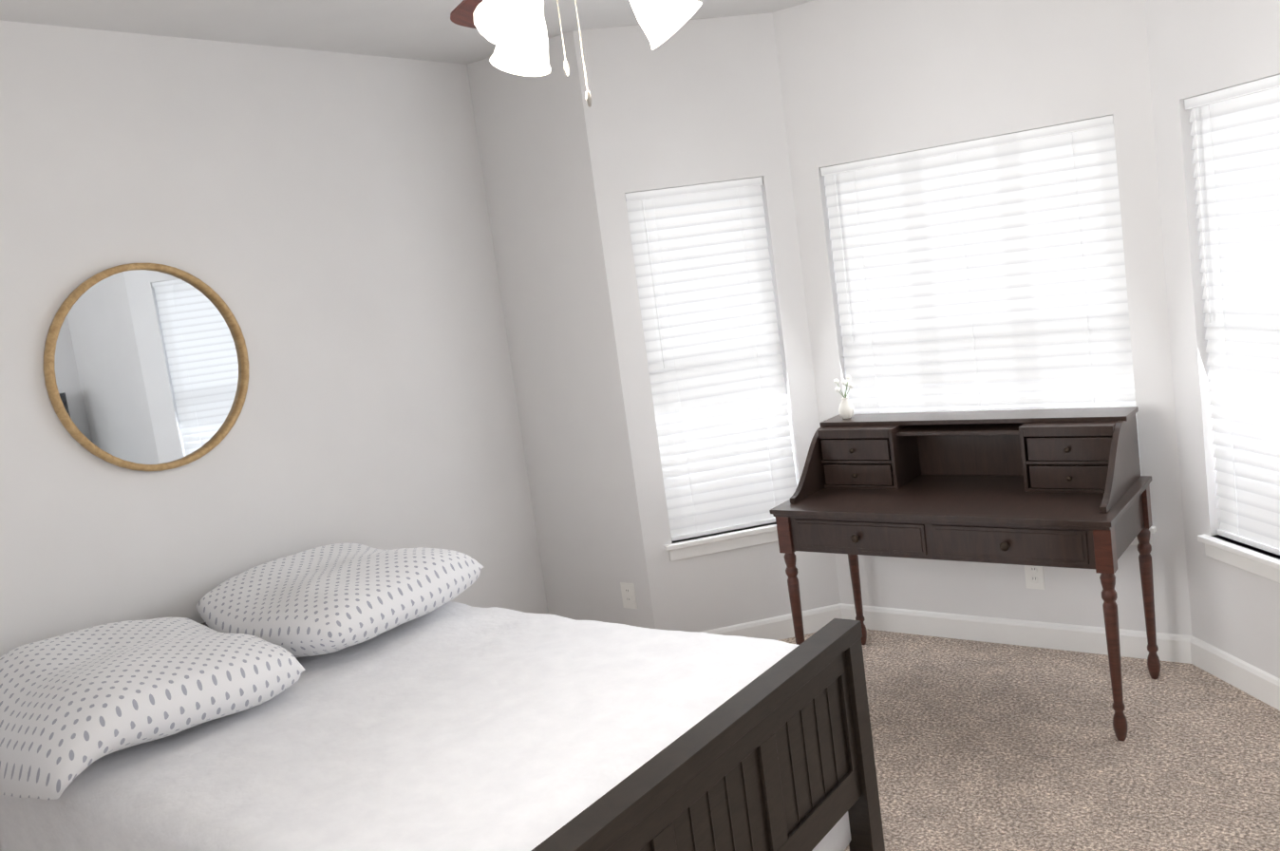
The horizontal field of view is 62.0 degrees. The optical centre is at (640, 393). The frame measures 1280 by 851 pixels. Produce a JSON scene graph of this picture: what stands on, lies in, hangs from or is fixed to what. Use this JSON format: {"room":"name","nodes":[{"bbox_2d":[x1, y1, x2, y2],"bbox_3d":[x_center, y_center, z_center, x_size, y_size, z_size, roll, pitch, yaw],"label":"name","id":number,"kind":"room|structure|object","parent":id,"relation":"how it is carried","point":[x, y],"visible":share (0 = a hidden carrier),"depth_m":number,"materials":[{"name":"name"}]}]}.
{"room":"bedroom","nodes":[
{"label":"bedroom","id":0,"kind":"room"},
{"bbox_2d":[0,0,813,64],"bbox_3d":[-0.056,-1.313,2.245,4.700,0.120,5.100,-3,9,37],"label":"ceiling","id":1,"kind":"structure","parent":0,"point":[423,29],"depth_m":3.72,"materials":[{"name":"paint"}]},
{"bbox_2d":[450,0,701,107],"bbox_3d":[-0.121,-0.869,1.978,1.230,0.672,1.258,-3,9,37],"label":"ceiling fan","id":2,"kind":"object","parent":1,"relation":"hanging from","point":[515,31],"visible":1,"depth_m":1.97,"materials":[{"name":"white glass"}]},
{"bbox_2d":[0,0,1279,677],"bbox_3d":[0.115,0.080,2.390,4.380,2.700,4.720,-3,9,37],"label":"wall","id":3,"kind":"structure","parent":0,"point":[418,277],"depth_m":4.15,"materials":[{"name":"paint"}]},
{"bbox_2d":[43,263,248,470],"bbox_3d":[-1.598,-0.087,3.506,0.032,0.686,0.686,-3,9,37],"label":"mirror","id":4,"kind":"object","parent":3,"relation":"attached to","point":[145,367],"visible":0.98,"depth_m":3.49,"materials":[{"name":"clear glass"}]},
{"bbox_2d":[620,582,637,608],"bbox_3d":[-0.051,0.891,4.693,0.072,0.116,0.008,-3,9,37],"label":"electrical outlet","id":5,"kind":"object","parent":3,"relation":"attached to","point":[628,592],"visible":1,"depth_m":4.69,"materials":[{"name":"white plastic"}]},
{"bbox_2d":[664,522,778,561],"bbox_3d":[0.434,0.638,4.709,0.681,0.075,0.119,-9,7,-11],"label":"window sill","id":6,"kind":"structure","parent":3,"relation":"attached to","point":[752,536],"depth_m":4.65,"materials":[{"name":"white wood"}]},
{"bbox_2d":[698,602,843,639],"bbox_3d":[0.494,1.065,4.722,0.580,0.105,0.600,-3,9,37],"label":"baseboard","id":7,"kind":"structure","parent":3,"relation":"attached to","point":[780,627],"depth_m":4.75,"materials":[{"name":"white wood"}]},
{"bbox_2d":[820,114,1141,475],"bbox_3d":[1.333,-0.236,4.257,1.162,1.504,0.056,-3,9,37],"label":"window blind","id":8,"kind":"object","parent":3,"relation":"attached to","point":[987,273],"visible":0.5,"depth_m":4.19,"materials":[{"name":"white plastic"}]},
{"bbox_2d":[1024,564,1045,589],"bbox_3d":[1.573,0.724,4.253,0.072,0.116,0.008,-3,9,37],"label":"electrical outlet","id":9,"kind":"object","parent":3,"relation":"attached to","point":[1034,577],"visible":0.96,"depth_m":4.25,"materials":[{"name":"white plastic"}]},
{"bbox_2d":[843,602,1279,710],"bbox_3d":[1.550,1.016,3.941,2.070,0.105,0.630,-3,9,37],"label":"baseboard","id":10,"kind":"structure","parent":3,"relation":"attached to","point":[1255,682],"depth_m":4.20,"materials":[{"name":"white wood"}]},
{"bbox_2d":[1129,526,1156,545],"bbox_3d":[1.440,0.544,4.353,1.240,0.075,0.115,-3,9,37],"label":"window sill","id":11,"kind":"structure","parent":3,"relation":"attached to","point":[1152,529],"depth_m":3.96,"materials":[{"name":"white wood"}]},
{"bbox_2d":[1197,533,1279,583],"bbox_3d":[2.086,0.565,3.460,0.115,0.075,0.680,-9,7,-7],"label":"window sill","id":12,"kind":"structure","parent":3,"relation":"attached to","point":[1256,562],"depth_m":3.57,"materials":[{"name":"white wood"}]},
{"bbox_2d":[778,628,1279,850],"bbox_3d":[0.320,1.462,2.581,4.700,0.120,5.100,-3,9,37],"label":"floor","id":13,"kind":"structure","parent":0,"point":[980,745],"depth_m":3.42,"materials":[{"name":"carpet"}]},
{"bbox_2d":[0,542,884,850],"bbox_3d":[-0.629,1.033,2.893,2.052,0.903,1.548,-3,9,37],"label":"bed","id":14,"kind":"object","parent":13,"relation":"on","point":[346,696],"visible":1,"depth_m":2.66,"materials":[{"name":"white fabric"}]},
{"bbox_2d":[0,616,305,800],"bbox_3d":[-1.391,0.812,2.933,0.720,0.319,0.760,-10,-2,41],"label":"pillow","id":15,"kind":"object","parent":14,"relation":"on","point":[109,708],"depth_m":2.74,"materials":[{"name":"white fabric"}]},
{"bbox_2d":[194,542,484,658],"bbox_3d":[-0.979,0.662,3.539,0.720,0.286,0.760,-12,3,35],"label":"pillow","id":16,"kind":"object","parent":14,"relation":"on","point":[346,600],"depth_m":3.36,"materials":[{"name":"white fabric"}]},
{"bbox_2d":[769,406,1160,740],"bbox_3d":[1.188,0.611,3.950,1.222,0.997,0.613,-3,9,37],"label":"desk","id":17,"kind":"object","parent":13,"relation":"on","point":[1063,487],"visible":0.98,"depth_m":3.81,"materials":[{"name":"brown wood"}]},
{"bbox_2d":[833,375,854,418],"bbox_3d":[0.841,0.014,4.352,0.081,0.174,0.078,-3,9,37],"label":"vase","id":18,"kind":"object","parent":17,"relation":"on","point":[846,408],"visible":1,"depth_m":4.33,"materials":[{"name":"white ceramic"}]},
{"bbox_3d":[0.313,-0.149,4.690,0.436,1.510,0.482,-3,9,37],"label":"window","id":19,"kind":"structure","parent":0,"visible":0},
{"bbox_2d":[624,176,797,541],"bbox_3d":[0.329,-0.143,4.613,0.602,1.504,0.056,-9,7,-11],"label":"window blind","id":20,"kind":"object","parent":19,"relation":"attached to","point":[705,282],"visible":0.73,"depth_m":4.61,"materials":[{"name":"white plastic"}]},
{"bbox_3d":[2.056,-0.226,3.376,0.460,1.510,0.460,-3,9,37],"label":"window","id":21,"kind":"structure","parent":0,"visible":0},
{"bbox_2d":[1184,74,1279,555],"bbox_3d":[1.979,-0.216,3.365,0.056,1.504,0.602,-9,7,-8],"label":"window blind","id":22,"kind":"object","parent":21,"relation":"attached to","point":[1235,134],"visible":1,"depth_m":3.47,"materials":[{"name":"white plastic"}]}
]}

